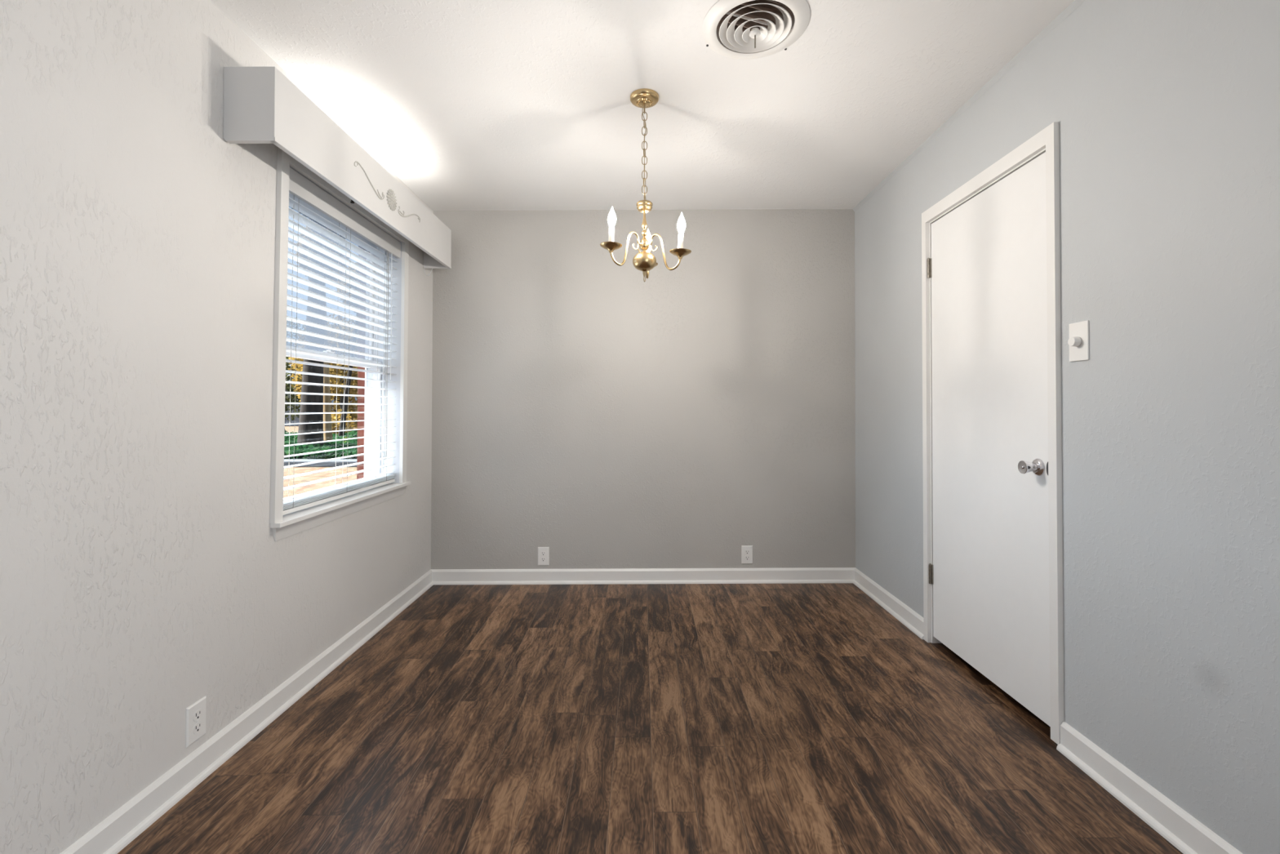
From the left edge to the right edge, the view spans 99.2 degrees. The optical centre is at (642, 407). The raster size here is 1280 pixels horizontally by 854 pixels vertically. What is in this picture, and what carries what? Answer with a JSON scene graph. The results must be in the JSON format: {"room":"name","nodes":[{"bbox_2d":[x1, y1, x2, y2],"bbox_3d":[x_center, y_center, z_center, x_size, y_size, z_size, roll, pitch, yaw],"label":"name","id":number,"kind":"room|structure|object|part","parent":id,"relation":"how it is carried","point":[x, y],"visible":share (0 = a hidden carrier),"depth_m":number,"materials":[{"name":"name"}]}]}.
{"room":"empty dining room","nodes":[
{"label":"empty dining room","id":0,"kind":"room"},
{"bbox_2d":[0,0,433,853],"bbox_3d":[-1.424,-0.201,0.750,0.130,2.900,5.800,0,0,0],"label":"wall","id":1,"kind":"structure","parent":0,"point":[144,576],"depth_m":1.48,"materials":[{"name":"grey paint"}]},
{"bbox_2d":[185,695,206,747],"bbox_3d":[-1.373,0.968,1.679,0.008,0.118,0.073,0,0,0],"label":"wall outlet","id":2,"kind":"object","parent":1,"relation":"attached to","point":[195,717],"visible":1,"depth_m":1.67,"materials":[{"name":"white plastic"}]},
{"bbox_2d":[192,721,202,733],"bbox_3d":[-1.370,0.987,1.679,0.002,0.027,0.034,0,0,0],"label":"receptacle","id":3,"kind":"object","parent":2,"relation":"attached to","point":[197,726],"depth_m":1.68,"materials":[{"name":"white plastic"}]},
{"bbox_2d":[192,708,202,721],"bbox_3d":[-1.370,0.948,1.679,0.002,0.027,0.034,0,0,0],"label":"receptacle","id":4,"kind":"object","parent":2,"relation":"attached to","point":[197,713],"depth_m":1.68,"materials":[{"name":"white plastic"}]},
{"bbox_2d":[60,569,433,853],"bbox_3d":[-1.364,1.102,0.750,0.027,0.093,5.600,0,0,0],"label":"baseboard","id":5,"kind":"structure","parent":1,"relation":"attached to","point":[122,827],"depth_m":1.78,"materials":[{"name":"white paint"}]},
{"bbox_2d":[223,66,451,268],"bbox_3d":[-1.274,-0.987,2.591,0.177,0.244,1.638,0,0,0],"label":"window valance","id":6,"kind":"object","parent":1,"relation":"attached to","point":[261,105],"visible":1,"depth_m":2.03,"materials":[{"name":"white paint"}]},
{"bbox_3d":[-1.279,-0.988,1.782,0.167,0.242,0.019,0,0,0],"label":"panel","id":7,"kind":"part","parent":6,"relation":"part of","materials":[{"name":"white paint"}]},
{"bbox_3d":[-1.279,-0.988,3.401,0.167,0.242,0.019,0,0,0],"label":"panel","id":8,"kind":"part","parent":6,"relation":"part of","materials":[{"name":"white paint"}]},
{"bbox_2d":[269,146,411,541],"bbox_3d":[-1.453,-0.243,2.581,0.232,1.487,1.146,0,0,0],"label":"window","id":9,"kind":"structure","parent":1,"relation":"in","point":[287,525],"depth_m":2.66,"materials":[{"name":"white paint"}]},
{"bbox_3d":[-1.534,-0.577,2.578,0.008,0.644,0.971,0,0,0],"label":"pane","id":10,"kind":"part","parent":9,"relation":"part of","materials":[{"name":"clear glass"}]},
{"bbox_3d":[-1.534,-0.577,2.578,0.037,0.708,1.018,0,0,0],"label":"sash","id":11,"kind":"part","parent":9,"relation":"part of","materials":[{"name":"white plastic"}]},
{"bbox_3d":[-1.492,0.085,2.569,0.043,0.682,1.025,0,0,0],"label":"sash","id":12,"kind":"part","parent":9,"relation":"part of","materials":[{"name":"white plastic"}]},
{"bbox_3d":[-1.407,0.437,2.583,0.141,0.018,1.144,0,0,0],"label":"sill","id":13,"kind":"part","parent":9,"relation":"part of","materials":[{"name":"white paint"}]},
{"bbox_2d":[283,167,400,515],"bbox_3d":[-1.407,-0.257,2.575,0.080,1.353,1.023,0,0,0],"label":"window blind","id":14,"kind":"object","parent":9,"relation":"attached to","point":[300,187],"visible":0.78,"depth_m":2.51,"materials":[{"name":"white paint"}]},
{"bbox_3d":[-1.414,-0.243,2.195,0.002,1.288,0.026,0,0,21],"label":"lift cord","id":15,"kind":"part","parent":14,"relation":"part of","materials":[{"name":"white fabric"}]},
{"bbox_3d":[-1.387,-0.243,2.183,0.001,1.288,0.026,0,0,21],"label":"ladder cord","id":16,"kind":"part","parent":14,"relation":"part of","materials":[{"name":"white fabric"}]},
{"bbox_3d":[-1.442,-0.243,2.576,0.001,1.288,0.021,0,0,27],"label":"ladder cord","id":17,"kind":"part","parent":14,"relation":"part of","materials":[{"name":"white fabric"}]},
{"bbox_3d":[-1.419,0.411,2.567,0.052,0.017,1.005,0,0,0],"label":"rail","id":18,"kind":"part","parent":14,"relation":"part of","materials":[{"name":"white paint"}]},
{"bbox_3d":[-1.414,-0.243,2.588,0.002,1.288,0.021,0,0,27],"label":"lift cord","id":19,"kind":"part","parent":14,"relation":"part of","materials":[{"name":"white fabric"}]},
{"bbox_3d":[-1.387,-0.243,2.576,0.001,1.288,0.021,0,0,27],"label":"ladder cord","id":20,"kind":"part","parent":14,"relation":"part of","materials":[{"name":"white fabric"}]},
{"bbox_3d":[-1.442,-0.243,2.969,0.001,1.288,0.016,0,0,37],"label":"ladder cord","id":21,"kind":"part","parent":14,"relation":"part of","materials":[{"name":"white fabric"}]},
{"bbox_3d":[-1.414,-0.243,2.981,0.002,1.288,0.017,0,0,38],"label":"lift cord","id":22,"kind":"part","parent":14,"relation":"part of","materials":[{"name":"white fabric"}]},
{"bbox_3d":[-1.377,-0.291,2.924,0.007,1.160,0.015,0,0,14],"label":"pull cord","id":23,"kind":"part","parent":14,"relation":"part of","materials":[{"name":"white fabric"}]},
{"bbox_3d":[-1.377,-0.291,2.939,0.007,1.160,0.015,0,0,14],"label":"pull cord","id":24,"kind":"part","parent":14,"relation":"part of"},
{"bbox_3d":[-1.387,-0.243,2.969,0.001,1.288,0.016,0,0,37],"label":"ladder cord","id":25,"kind":"part","parent":14,"relation":"part of","materials":[{"name":"white fabric"}]},
{"bbox_2d":[356,366,364,479],"bbox_3d":[-1.584,-0.100,0.800,0.062,3.200,5.900,0,0,0],"label":"wall","id":26,"kind":"structure","parent":0,"point":[361,391],"depth_m":3.07,"materials":[{"name":"red brick"}]},
{"bbox_2d":[209,0,1074,210],"bbox_3d":[0.197,-1.522,0.750,3.376,0.483,5.800,0,0,0],"label":"ceiling","id":27,"kind":"structure","parent":0,"point":[472,104],"depth_m":2.19,"materials":[{"name":"white paint"}]},
{"bbox_2d":[600,88,691,281],"bbox_3d":[0.015,-0.904,2.294,0.366,0.767,0.336,0,0,0],"label":"chandelier","id":28,"kind":"object","parent":27,"relation":"hanging from","point":[644,261],"visible":1,"depth_m":2.22,"materials":[{"name":"gold metal"}]},
{"bbox_3d":[-0.121,-0.760,2.173,0.034,0.085,0.034,0,0,0],"label":"bulb","id":29,"kind":"part","parent":28,"relation":"part of","materials":[{"name":"white glass"}]},
{"bbox_3d":[-0.067,-0.645,2.208,0.148,0.150,0.009,0,0,-33],"label":"arm","id":30,"kind":"part","parent":28,"relation":"part of","materials":[{"name":"gold metal"}]},
{"bbox_3d":[0.009,-0.749,2.258,0.025,0.126,0.025,0,0,0],"label":"stem","id":31,"kind":"part","parent":28,"relation":"part of","materials":[{"name":"gold metal"}]},
{"bbox_3d":[0.008,-1.055,2.258,0.017,0.402,0.013,0,0,0],"label":"lamp cord","id":32,"kind":"part","parent":28,"relation":"part of","materials":[{"name":"gold metal"}]},
{"bbox_3d":[0.019,-0.640,2.348,0.009,0.155,0.148,0,0,6],"label":"arm","id":33,"kind":"part","parent":28,"relation":"part of","materials":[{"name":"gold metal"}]},
{"bbox_3d":[0.026,-0.750,2.418,0.034,0.085,0.034,0,0,0],"label":"bulb","id":34,"kind":"part","parent":28,"relation":"part of","materials":[{"name":"white glass"}]},
{"bbox_3d":[0.090,-0.634,2.217,0.149,0.159,0.009,0,0,27],"label":"arm","id":35,"kind":"part","parent":28,"relation":"part of","materials":[{"name":"gold metal"}]},
{"bbox_3d":[0.157,-0.739,2.183,0.034,0.085,0.034,0,0,0],"label":"bulb","id":36,"kind":"part","parent":28,"relation":"part of","materials":[{"name":"white glass"}]},
{"bbox_2d":[702,0,810,59],"bbox_3d":[0.380,-1.380,1.835,0.355,0.339,0.356,0,0,0],"label":"ceiling vent","id":37,"kind":"object","parent":27,"relation":"in","point":[740,29],"visible":1,"depth_m":1.86,"materials":[{"name":"white metal"}]},
{"bbox_3d":[0.380,-1.233,1.834,0.004,0.044,0.002,0,0,0],"label":"damper lever","id":38,"kind":"part","parent":37,"relation":"part of","materials":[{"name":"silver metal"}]},
{"bbox_2d":[431,208,855,568],"bbox_3d":[0.201,-0.207,3.600,3.379,2.913,0.100,0,0,0],"label":"wall","id":39,"kind":"structure","parent":0,"point":[587,410],"depth_m":3.55,"materials":[{"name":"grey paint"}]},
{"bbox_2d":[537,546,549,565],"bbox_3d":[-0.643,0.970,3.546,0.074,0.118,0.008,0,0,0],"label":"wall outlet","id":40,"kind":"object","parent":39,"relation":"attached to","point":[543,552],"visible":1,"depth_m":3.54,"materials":[{"name":"white plastic"}]},
{"bbox_2d":[540,557,546,561],"bbox_3d":[-0.643,0.989,3.543,0.035,0.027,0.001,0,0,0],"label":"receptacle","id":41,"kind":"object","parent":40,"relation":"attached to","point":[542,559],"depth_m":3.54,"materials":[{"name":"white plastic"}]},
{"bbox_2d":[540,551,546,555],"bbox_3d":[-0.643,0.950,3.543,0.035,0.027,0.001,0,0,0],"label":"receptacle","id":42,"kind":"object","parent":40,"relation":"attached to","point":[542,553],"depth_m":3.54,"materials":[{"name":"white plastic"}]},
{"bbox_2d":[431,567,855,585],"bbox_3d":[0.006,1.097,3.537,2.768,0.105,0.027,0,0,0],"label":"baseboard","id":43,"kind":"structure","parent":39,"relation":"attached to","point":[806,575],"depth_m":3.54,"materials":[{"name":"white paint"}]},
{"bbox_3d":[0.006,1.133,3.530,2.768,0.031,0.014,0,0,0],"label":"shoe moulding","id":44,"kind":"part","parent":43,"relation":"part of","materials":[{"name":"white paint"}]},
{"bbox_2d":[741,545,752,564],"bbox_3d":[0.684,0.960,3.546,0.073,0.118,0.008,0,0,0],"label":"wall outlet","id":45,"kind":"object","parent":39,"relation":"attached to","point":[746,550],"visible":1,"depth_m":3.54,"materials":[{"name":"white plastic"}]},
{"bbox_2d":[744,555,750,559],"bbox_3d":[0.684,0.980,3.543,0.034,0.027,0.001,0,0,0],"label":"receptacle","id":46,"kind":"object","parent":45,"relation":"attached to","point":[746,557],"depth_m":3.54,"materials":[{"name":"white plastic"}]},
{"bbox_2d":[744,550,750,554],"bbox_3d":[0.684,0.941,3.543,0.034,0.027,0.001,0,0,0],"label":"receptacle","id":47,"kind":"object","parent":45,"relation":"attached to","point":[746,552],"depth_m":3.54,"materials":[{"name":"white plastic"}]},
{"bbox_2d":[117,582,1182,853],"bbox_3d":[0.216,1.202,0.750,3.389,0.133,5.800,0,0,0],"label":"floor","id":48,"kind":"structure","parent":0,"point":[635,718],"depth_m":1.84,"materials":[{"name":"brown wood"}]},
{"bbox_2d":[854,0,1279,853],"bbox_3d":[1.446,-0.213,0.750,0.129,2.900,5.800,0,0,0],"label":"wall","id":49,"kind":"structure","parent":0,"point":[1166,112],"depth_m":1.50,"materials":[{"name":"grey paint"}]},
{"bbox_2d":[853,568,924,639],"bbox_3d":[1.380,1.091,3.110,0.027,0.093,0.881,0,0,0],"label":"baseboard","id":50,"kind":"structure","parent":49,"relation":"attached to","point":[913,620],"depth_m":3.02,"materials":[{"name":"white paint"}]},
{"bbox_2d":[853,0,1084,211],"bbox_3d":[1.379,-1.283,0.750,0.013,0.020,5.600,0,0,0],"label":"trim","id":51,"kind":"structure","parent":49,"relation":"attached to","point":[1068,10],"depth_m":2.18,"materials":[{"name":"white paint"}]},
{"bbox_2d":[921,121,1064,744],"bbox_3d":[1.419,0.094,2.241,0.153,2.087,0.856,0,0,0],"label":"door","id":52,"kind":"structure","parent":49,"relation":"in","point":[993,524],"depth_m":2.13,"materials":[{"name":"white paint"}]},
{"bbox_3d":[1.367,0.211,1.925,0.048,0.047,0.047,0,0,0],"label":"knob","id":53,"kind":"part","parent":52,"relation":"part of","materials":[{"name":"silver metal"}]},
{"bbox_2d":[1067,320,1089,361],"bbox_3d":[1.381,-0.210,1.735,0.029,0.123,0.075,0,0,0],"label":"dimmer switch","id":54,"kind":"object","parent":49,"relation":"attached to","point":[1078,340],"visible":1,"depth_m":1.73,"materials":[{"name":"white plastic"}]},
{"bbox_3d":[1.378,-0.210,1.735,0.023,0.032,0.032,0,0,0],"label":"dimmer knob","id":55,"kind":"part","parent":54,"relation":"part of","materials":[{"name":"white plastic"}]},
{"bbox_2d":[1056,721,1242,853],"bbox_3d":[1.393,1.091,0.781,0.031,0.093,2.062,0,0,0],"label":"baseboard","id":56,"kind":"structure","parent":49,"relation":"attached to","point":[1181,829],"depth_m":1.52,"materials":[{"name":"white paint"}]},
{"bbox_3d":[1.387,1.127,0.781,0.014,0.020,2.062,0,0,0],"label":"shoe moulding","id":57,"kind":"part","parent":56,"relation":"part of","materials":[{"name":"white paint"}]},
{"label":"outside","id":58,"kind":"structure","parent":0,"visible":0},
{"bbox_2d":[283,426,356,497],"bbox_3d":[-30.810,1.493,35.000,58.380,0.100,110.000,0,0,0],"label":"ground","id":59,"kind":"structure","parent":58,"point":[293,470],"depth_m":11.26,"materials":[{"name":"beige concrete"}]},
{"bbox_2d":[284,356,302,431],"bbox_3d":[-19.325,-1.841,29.019,5.318,6.568,5.351,0,0,0],"label":"tree","id":60,"kind":"object","parent":59,"relation":"on","point":[287,384],"visible":0.04,"depth_m":28.52,"materials":[{"name":"green plant"}]},
{"bbox_2d":[297,359,324,447],"bbox_3d":[-9.541,-3.303,16.304,2.514,9.524,2.145,0,0,0],"label":"tree","id":61,"kind":"object","parent":59,"relation":"on","point":[304,408],"visible":0.02,"depth_m":15.79,"materials":[{"name":"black plant"}]},
{"bbox_2d":[284,458,356,466],"bbox_3d":[-14.250,1.373,13.450,19.500,0.140,0.600,0,0,0],"label":"curb","id":62,"kind":"object","parent":59,"relation":"on","point":[287,462],"depth_m":13.15,"materials":[{"name":"grey concrete"}]},
{"bbox_2d":[284,430,357,458],"bbox_3d":[-10.247,1.132,17.495,3.475,0.654,9.638,0,0,-35],"label":"ivy","id":63,"kind":"object","parent":59,"relation":"on","point":[299,449],"visible":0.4,"depth_m":15.06,"materials":[{"name":"green plant"}]},
{"bbox_2d":[284,359,357,426],"bbox_3d":[-25.000,-1.507,46.000,13.000,5.900,9.200,0,0,0],"label":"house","id":64,"kind":"structure","parent":59,"relation":"on","point":[286,421],"depth_m":42.00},
{"bbox_2d":[287,356,357,427],"bbox_3d":[-14.574,-1.552,25.984,3.818,6.015,3.901,0,0,0],"label":"tree","id":65,"kind":"object","parent":59,"relation":"on","point":[335,406],"visible":0.04,"depth_m":25.23,"materials":[{"name":"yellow plant"}]},
{"bbox_2d":[297,358,357,435],"bbox_3d":[-11.807,-1.119,21.778,3.423,5.145,3.227,0,0,0],"label":"tree","id":66,"kind":"object","parent":59,"relation":"on","point":[352,416],"visible":0.12,"depth_m":21.13,"materials":[{"name":"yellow plant"}]},
{"bbox_2d":[323,361,333,440],"bbox_3d":[-10.465,-2.349,17.907,1.812,7.603,1.254,0,0,0],"label":"tree","id":67,"kind":"object","parent":59,"relation":"on","point":[326,398],"visible":0.02,"depth_m":17.81,"materials":[{"name":"beige plant"}]},
{"bbox_2d":[337,365,352,436],"bbox_3d":[-9.986,-1.880,19.408,1.774,6.693,1.228,0,0,0],"label":"tree","id":68,"kind":"object","parent":59,"relation":"on","point":[344,407],"visible":0.02,"depth_m":19.27,"materials":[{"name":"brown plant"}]}
]}

